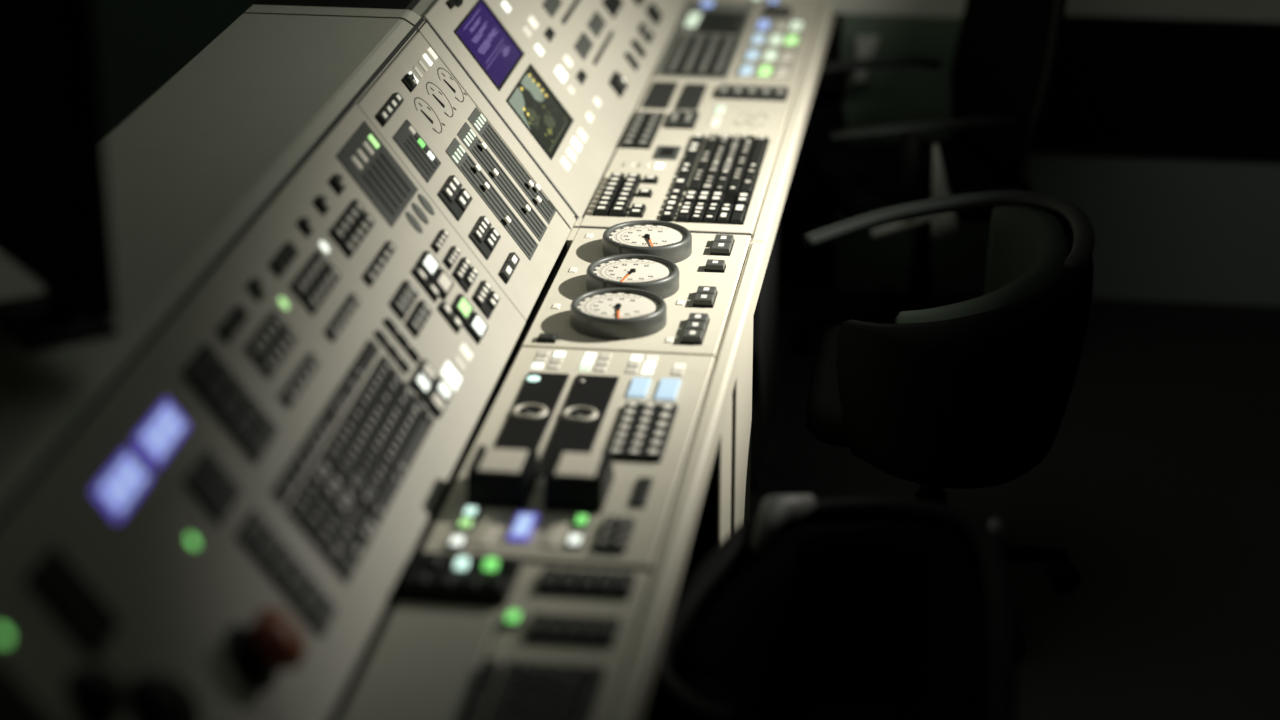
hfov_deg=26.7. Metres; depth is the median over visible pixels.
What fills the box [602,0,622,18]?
panel
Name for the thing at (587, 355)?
light
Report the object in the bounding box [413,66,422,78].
indicator light
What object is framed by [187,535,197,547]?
indicator light
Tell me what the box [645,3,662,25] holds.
panel
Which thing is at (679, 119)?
panel
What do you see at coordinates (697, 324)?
panel
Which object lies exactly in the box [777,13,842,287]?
trim
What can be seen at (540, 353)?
light
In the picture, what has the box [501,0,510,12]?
indicator light
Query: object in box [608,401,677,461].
panel
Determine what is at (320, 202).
rocker switch
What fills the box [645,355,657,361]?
light
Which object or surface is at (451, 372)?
indicator light
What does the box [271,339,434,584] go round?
keyboard
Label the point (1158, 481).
floor
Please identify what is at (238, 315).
panel
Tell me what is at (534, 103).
display screen
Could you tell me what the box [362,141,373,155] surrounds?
light
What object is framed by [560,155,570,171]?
indicator light
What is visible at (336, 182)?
rocker switch
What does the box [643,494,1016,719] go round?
swivel armchair
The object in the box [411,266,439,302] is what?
panel
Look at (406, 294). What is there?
panel
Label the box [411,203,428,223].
grille
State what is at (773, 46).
grid
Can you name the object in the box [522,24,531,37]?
indicator light
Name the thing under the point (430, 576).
panel
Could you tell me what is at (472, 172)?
panel
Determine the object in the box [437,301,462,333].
panel
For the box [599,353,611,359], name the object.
light
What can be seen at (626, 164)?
indicator light
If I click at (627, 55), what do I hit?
panel
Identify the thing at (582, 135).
indicator light
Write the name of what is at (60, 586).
panel
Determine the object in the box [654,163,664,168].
indicator light
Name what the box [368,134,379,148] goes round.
light
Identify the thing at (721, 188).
keyboard
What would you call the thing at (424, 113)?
meter
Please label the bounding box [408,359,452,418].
panel
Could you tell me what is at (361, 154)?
light
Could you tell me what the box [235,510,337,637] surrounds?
panel
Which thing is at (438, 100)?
meter
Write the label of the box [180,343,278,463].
panel
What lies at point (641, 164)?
indicator light
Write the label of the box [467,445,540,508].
panel
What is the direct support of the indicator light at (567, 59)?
attached to the console section at (582, 165)
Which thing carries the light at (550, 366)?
on the console section at (210, 177)
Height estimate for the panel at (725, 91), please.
0.010 m
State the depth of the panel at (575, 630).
3.37 m
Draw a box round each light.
[0,628,7,641]
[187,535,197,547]
[279,297,288,308]
[320,241,328,252]
[351,155,362,170]
[356,149,367,163]
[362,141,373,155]
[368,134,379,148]
[408,125,415,135]
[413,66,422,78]
[418,60,427,72]
[418,138,424,147]
[423,54,432,66]
[427,151,434,160]
[428,47,437,59]
[441,361,461,390]
[452,354,465,372]
[459,342,472,361]
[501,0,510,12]
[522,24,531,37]
[527,376,539,380]
[528,15,538,28]
[531,362,543,368]
[534,43,543,55]
[534,356,546,362]
[537,350,549,356]
[547,363,560,369]
[550,357,562,363]
[553,351,565,356]
[554,64,567,83]
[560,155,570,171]
[563,54,572,67]
[565,146,576,161]
[567,84,574,94]
[571,136,581,152]
[577,127,587,142]
[578,365,590,370]
[581,358,593,364]
[584,352,596,358]
[585,111,593,122]
[593,96,601,106]
[594,365,606,371]
[596,359,609,365]
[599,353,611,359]
[623,161,633,167]
[625,367,637,373]
[627,361,640,366]
[630,355,642,360]
[639,162,649,167]
[641,368,653,373]
[643,361,655,367]
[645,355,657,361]
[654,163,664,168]
[671,369,683,375]
[673,363,685,369]
[709,117,720,126]
[714,105,724,114]
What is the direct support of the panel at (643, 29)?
attached to the console section at (582, 165)
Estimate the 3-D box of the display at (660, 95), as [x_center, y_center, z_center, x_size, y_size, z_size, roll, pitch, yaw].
[0.043,-0.557,5.668,0.052,0.005,0.197,3,22,7]
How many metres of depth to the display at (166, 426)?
3.20 m
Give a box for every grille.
[405,212,422,232]
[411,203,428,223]
[418,194,434,214]
[542,0,561,17]
[574,32,593,60]
[587,11,605,37]
[653,146,680,159]
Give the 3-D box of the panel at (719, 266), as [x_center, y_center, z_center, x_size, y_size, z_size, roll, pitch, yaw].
[0.130,-0.163,4.649,0.035,0.013,0.032,3,22,7]
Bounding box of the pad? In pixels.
[592,173,657,217]
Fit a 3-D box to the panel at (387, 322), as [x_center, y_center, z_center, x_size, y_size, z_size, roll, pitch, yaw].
[-0.348,-0.028,3.938,0.054,0.067,0.013,3,22,7]
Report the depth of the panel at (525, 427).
4.04 m
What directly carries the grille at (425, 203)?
attached to the console section at (210, 177)
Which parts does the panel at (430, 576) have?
lit push button, lit push button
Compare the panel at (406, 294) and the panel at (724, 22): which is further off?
the panel at (724, 22)
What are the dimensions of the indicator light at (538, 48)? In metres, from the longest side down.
0.030 x 0.022 x 0.003 m
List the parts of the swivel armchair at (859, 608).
seat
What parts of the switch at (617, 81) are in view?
knob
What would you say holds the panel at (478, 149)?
attached to the console section at (210, 177)
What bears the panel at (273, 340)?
attached to the console section at (210, 177)
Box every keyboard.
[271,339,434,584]
[459,659,605,719]
[659,134,769,224]
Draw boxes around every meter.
[414,97,444,132]
[426,82,455,116]
[437,68,466,101]
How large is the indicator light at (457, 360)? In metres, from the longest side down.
0.030 x 0.024 x 0.003 m
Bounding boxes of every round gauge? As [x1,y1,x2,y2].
[570,288,666,339]
[586,254,678,298]
[602,220,691,262]
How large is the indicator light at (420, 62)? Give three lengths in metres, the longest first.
0.023 x 0.015 x 0.003 m
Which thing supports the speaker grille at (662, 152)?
on the console section at (582, 165)
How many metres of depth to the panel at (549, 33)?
5.36 m
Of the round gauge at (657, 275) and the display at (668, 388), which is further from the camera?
the round gauge at (657, 275)
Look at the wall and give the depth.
6.43 m
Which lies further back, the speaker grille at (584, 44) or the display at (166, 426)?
the speaker grille at (584, 44)
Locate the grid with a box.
[735,17,807,80]
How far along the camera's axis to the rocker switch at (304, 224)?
3.87 m
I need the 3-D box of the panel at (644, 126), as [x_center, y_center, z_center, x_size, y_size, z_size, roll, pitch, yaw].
[0.005,-0.464,5.424,0.060,0.008,0.239,3,22,7]
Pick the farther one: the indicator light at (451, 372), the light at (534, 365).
the light at (534, 365)
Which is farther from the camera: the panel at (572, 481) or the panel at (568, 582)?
the panel at (572, 481)
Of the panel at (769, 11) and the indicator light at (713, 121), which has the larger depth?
the panel at (769, 11)
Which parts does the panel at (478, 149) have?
fader knob, fader knob, fader knob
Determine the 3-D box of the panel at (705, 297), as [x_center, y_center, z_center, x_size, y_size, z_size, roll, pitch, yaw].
[0.109,-0.106,4.505,0.035,0.013,0.072,3,22,7]
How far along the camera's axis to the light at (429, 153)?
4.45 m
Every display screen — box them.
[454,0,524,90]
[506,64,573,159]
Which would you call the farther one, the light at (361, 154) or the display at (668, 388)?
the light at (361, 154)
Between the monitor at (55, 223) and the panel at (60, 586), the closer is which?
the panel at (60, 586)
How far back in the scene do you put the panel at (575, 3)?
5.56 m
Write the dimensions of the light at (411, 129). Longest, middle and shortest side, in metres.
0.017 x 0.015 x 0.002 m
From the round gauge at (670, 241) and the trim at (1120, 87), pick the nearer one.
the round gauge at (670, 241)
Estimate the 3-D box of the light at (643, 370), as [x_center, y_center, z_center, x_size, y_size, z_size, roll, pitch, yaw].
[0.011,0.017,4.208,0.018,0.002,0.023,3,22,7]
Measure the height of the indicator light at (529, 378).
0.003 m
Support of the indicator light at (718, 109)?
on the console section at (582, 165)
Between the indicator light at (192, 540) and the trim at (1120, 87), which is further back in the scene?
the trim at (1120, 87)
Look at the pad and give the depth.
5.00 m
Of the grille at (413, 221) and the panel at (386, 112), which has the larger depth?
the panel at (386, 112)
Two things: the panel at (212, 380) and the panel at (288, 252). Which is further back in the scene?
the panel at (288, 252)
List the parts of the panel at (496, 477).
cream plate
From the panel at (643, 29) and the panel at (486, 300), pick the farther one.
the panel at (643, 29)
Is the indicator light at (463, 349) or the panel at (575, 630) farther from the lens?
the indicator light at (463, 349)
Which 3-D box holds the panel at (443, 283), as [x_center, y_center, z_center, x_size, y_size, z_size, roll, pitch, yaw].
[-0.318,-0.131,4.181,0.049,0.061,0.064,3,22,7]
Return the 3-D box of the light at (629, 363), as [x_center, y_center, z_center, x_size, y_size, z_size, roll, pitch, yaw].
[-0.009,0.006,4.236,0.018,0.002,0.023,3,22,7]
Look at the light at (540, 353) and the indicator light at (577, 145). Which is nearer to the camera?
the light at (540, 353)
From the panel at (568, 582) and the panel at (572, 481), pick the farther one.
the panel at (572, 481)
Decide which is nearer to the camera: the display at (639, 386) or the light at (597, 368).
the display at (639, 386)
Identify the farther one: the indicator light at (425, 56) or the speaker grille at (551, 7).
the speaker grille at (551, 7)
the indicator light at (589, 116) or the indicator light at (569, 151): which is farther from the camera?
the indicator light at (589, 116)
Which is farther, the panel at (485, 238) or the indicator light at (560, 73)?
the indicator light at (560, 73)
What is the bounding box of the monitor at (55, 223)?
[0,0,118,351]
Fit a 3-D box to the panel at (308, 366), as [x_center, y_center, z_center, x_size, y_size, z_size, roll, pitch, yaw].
[-0.452,0.027,3.590,0.019,0.021,0.155,3,22,7]
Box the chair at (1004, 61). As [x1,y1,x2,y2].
[791,0,1066,354]
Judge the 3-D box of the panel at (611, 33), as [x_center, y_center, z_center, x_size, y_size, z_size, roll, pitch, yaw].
[-0.076,-0.651,5.633,0.008,0.008,0.255,3,22,7]
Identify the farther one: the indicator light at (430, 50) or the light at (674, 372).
the indicator light at (430, 50)
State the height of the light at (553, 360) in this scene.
0.002 m
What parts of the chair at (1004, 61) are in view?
arm post, leg, leg, seat trim, arm post, seat, backrest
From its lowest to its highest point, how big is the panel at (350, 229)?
0.043 m
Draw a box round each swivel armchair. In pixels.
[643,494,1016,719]
[801,190,1094,657]
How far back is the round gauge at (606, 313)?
4.37 m
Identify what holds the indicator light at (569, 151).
attached to the console section at (582, 165)
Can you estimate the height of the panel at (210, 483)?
0.058 m
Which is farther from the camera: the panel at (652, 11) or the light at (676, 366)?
the panel at (652, 11)
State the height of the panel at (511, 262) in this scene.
0.021 m
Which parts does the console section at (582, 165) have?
lid frame, lid, lid frame, sloped panel, bench frame, lit push button, worktop plate, mounting plate, lit push button, lit push button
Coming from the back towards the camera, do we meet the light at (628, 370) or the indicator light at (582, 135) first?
the indicator light at (582, 135)
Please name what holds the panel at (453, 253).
attached to the console section at (210, 177)
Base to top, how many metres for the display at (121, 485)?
0.038 m
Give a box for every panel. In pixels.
[24,546,120,660]
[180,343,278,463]
[183,451,242,524]
[216,305,248,344]
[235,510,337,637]
[244,311,297,378]
[268,241,298,277]
[278,353,319,408]
[289,250,340,315]
[324,293,360,342]
[328,199,374,258]
[335,121,417,227]
[362,241,395,286]
[373,330,409,373]
[375,92,403,126]
[382,318,419,363]
[388,280,418,320]
[392,119,440,182]
[399,551,522,606]
[404,300,431,338]
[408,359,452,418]
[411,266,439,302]
[415,250,453,300]
[430,229,448,253]
[437,175,472,220]
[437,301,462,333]
[442,246,460,269]
[445,138,537,259]
[450,293,487,344]
[451,257,477,292]
[457,122,546,241]
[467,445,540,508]
[468,107,555,223]
[468,216,500,259]
[471,280,499,319]
[494,372,569,450]
[498,252,519,283]
[523,613,619,647]
[535,568,635,598]
[536,333,557,342]
[538,374,618,478]
[544,27,554,41]
[544,449,613,512]
[561,0,579,24]
[576,70,586,84]
[593,31,613,65]
[593,516,634,552]
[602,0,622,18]
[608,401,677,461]
[619,111,664,148]
[624,52,638,70]
[630,39,645,58]
[634,0,643,6]
[637,22,653,44]
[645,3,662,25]
[663,34,738,75]
[666,110,698,128]
[680,313,709,344]
[692,286,717,307]
[697,11,747,33]
[704,259,725,272]
[710,234,734,255]
[715,84,788,100]
[761,6,791,16]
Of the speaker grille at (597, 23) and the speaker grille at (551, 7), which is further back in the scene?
the speaker grille at (597, 23)
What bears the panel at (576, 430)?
on the console section at (210, 177)
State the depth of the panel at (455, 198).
4.43 m
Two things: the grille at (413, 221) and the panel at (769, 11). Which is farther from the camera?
the panel at (769, 11)
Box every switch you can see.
[246,278,265,301]
[296,217,312,237]
[312,195,329,215]
[328,173,345,195]
[401,73,416,92]
[608,71,627,97]
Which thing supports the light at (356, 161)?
attached to the panel at (363, 156)
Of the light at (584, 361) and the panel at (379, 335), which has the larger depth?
the light at (584, 361)
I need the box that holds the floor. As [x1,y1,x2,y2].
[750,285,1279,719]
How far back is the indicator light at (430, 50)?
4.74 m
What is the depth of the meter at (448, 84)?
4.73 m
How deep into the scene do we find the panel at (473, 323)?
4.18 m
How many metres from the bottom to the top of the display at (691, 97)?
0.005 m
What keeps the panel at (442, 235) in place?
attached to the console section at (210, 177)
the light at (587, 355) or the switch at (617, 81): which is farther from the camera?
the switch at (617, 81)
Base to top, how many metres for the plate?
0.004 m
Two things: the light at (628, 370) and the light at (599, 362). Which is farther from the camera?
the light at (599, 362)
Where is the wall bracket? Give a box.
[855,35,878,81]
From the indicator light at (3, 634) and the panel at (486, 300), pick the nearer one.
the indicator light at (3, 634)
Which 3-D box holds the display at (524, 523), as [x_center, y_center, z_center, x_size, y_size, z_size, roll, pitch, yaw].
[-0.159,0.226,3.670,0.029,0.004,0.085,3,22,7]
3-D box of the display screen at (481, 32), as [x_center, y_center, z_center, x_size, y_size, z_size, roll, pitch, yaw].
[-0.279,-0.590,5.030,0.084,0.110,0.263,3,22,7]
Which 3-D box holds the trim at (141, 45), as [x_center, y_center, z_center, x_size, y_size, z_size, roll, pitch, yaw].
[-1.105,-1.612,6.449,2.700,2.900,0.020,3,22,7]
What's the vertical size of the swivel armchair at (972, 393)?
0.729 m
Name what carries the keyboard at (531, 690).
on the console section at (210, 177)
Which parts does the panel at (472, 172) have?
fader knob, fader knob, fader knob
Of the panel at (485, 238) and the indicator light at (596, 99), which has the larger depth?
the indicator light at (596, 99)
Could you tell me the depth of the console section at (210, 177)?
3.63 m
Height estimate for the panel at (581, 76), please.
0.018 m
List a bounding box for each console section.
[0,13,765,719]
[244,0,834,490]
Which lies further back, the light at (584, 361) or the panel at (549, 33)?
the panel at (549, 33)
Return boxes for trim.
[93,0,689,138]
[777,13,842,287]
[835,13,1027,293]
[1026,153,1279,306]
[1029,16,1279,162]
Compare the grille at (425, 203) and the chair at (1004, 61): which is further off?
the chair at (1004, 61)
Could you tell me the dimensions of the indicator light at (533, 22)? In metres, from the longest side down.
0.034 x 0.024 x 0.003 m
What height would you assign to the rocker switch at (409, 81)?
0.025 m
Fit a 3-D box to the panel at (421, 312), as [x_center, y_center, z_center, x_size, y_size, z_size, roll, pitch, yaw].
[-0.331,-0.061,4.035,0.022,0.025,0.102,3,22,7]
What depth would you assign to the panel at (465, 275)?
4.27 m
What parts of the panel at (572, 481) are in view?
cream plate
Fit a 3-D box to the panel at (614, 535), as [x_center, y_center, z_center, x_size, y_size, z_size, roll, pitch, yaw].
[-0.035,0.234,3.641,0.042,0.009,0.100,3,22,7]
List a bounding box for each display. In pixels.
[92,448,151,521]
[133,398,188,467]
[507,512,538,540]
[627,377,650,397]
[642,81,677,108]
[655,378,680,399]
[675,83,706,109]
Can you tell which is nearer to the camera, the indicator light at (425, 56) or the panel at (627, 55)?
the indicator light at (425, 56)
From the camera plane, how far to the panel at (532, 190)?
4.76 m
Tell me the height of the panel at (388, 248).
0.019 m
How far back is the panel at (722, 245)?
4.73 m
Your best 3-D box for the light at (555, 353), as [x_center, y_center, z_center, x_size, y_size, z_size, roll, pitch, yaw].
[-0.128,-0.010,4.277,0.018,0.002,0.023,3,22,7]
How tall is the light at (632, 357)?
0.002 m
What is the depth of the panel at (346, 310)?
3.80 m
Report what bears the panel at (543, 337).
on the console section at (210, 177)
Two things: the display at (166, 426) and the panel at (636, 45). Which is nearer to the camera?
the display at (166, 426)
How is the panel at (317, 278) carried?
attached to the console section at (210, 177)
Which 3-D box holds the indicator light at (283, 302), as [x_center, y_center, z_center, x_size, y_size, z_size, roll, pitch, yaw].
[-0.486,-0.078,3.683,0.004,0.020,0.020,-33,13,19]
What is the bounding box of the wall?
[835,0,1279,22]
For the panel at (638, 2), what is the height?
0.069 m
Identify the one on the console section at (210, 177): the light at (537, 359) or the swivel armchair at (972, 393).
the light at (537, 359)
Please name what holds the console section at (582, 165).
on the floor
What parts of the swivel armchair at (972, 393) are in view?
seat, arm rail, backrest, leg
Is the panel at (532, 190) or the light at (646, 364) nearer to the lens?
the light at (646, 364)
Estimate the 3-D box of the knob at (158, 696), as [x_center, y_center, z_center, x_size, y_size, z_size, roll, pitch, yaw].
[-0.505,0.376,2.871,0.073,0.085,0.097,4,22,10]
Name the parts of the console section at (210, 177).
lid, sloped panel, mushroom button, worktop plate, bench frame, lit push button, lit push button, sloped panel, lit push button, label plate, lit push button, worktop plate, label plate, label plate, worktop plate, worktop plate, lit push button, lit push button, worktop plate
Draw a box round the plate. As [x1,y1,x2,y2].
[629,477,653,506]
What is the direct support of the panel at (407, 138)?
attached to the console section at (210, 177)
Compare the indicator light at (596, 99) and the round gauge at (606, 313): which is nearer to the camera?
the round gauge at (606, 313)
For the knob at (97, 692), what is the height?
0.065 m
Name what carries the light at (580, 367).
on the console section at (210, 177)
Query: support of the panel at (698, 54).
on the console section at (582, 165)
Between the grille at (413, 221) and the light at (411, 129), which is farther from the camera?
the light at (411, 129)
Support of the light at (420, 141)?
attached to the panel at (407, 138)
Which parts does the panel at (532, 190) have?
fader knob, fader knob, fader knob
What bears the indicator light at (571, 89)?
attached to the console section at (582, 165)
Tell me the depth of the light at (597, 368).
4.22 m

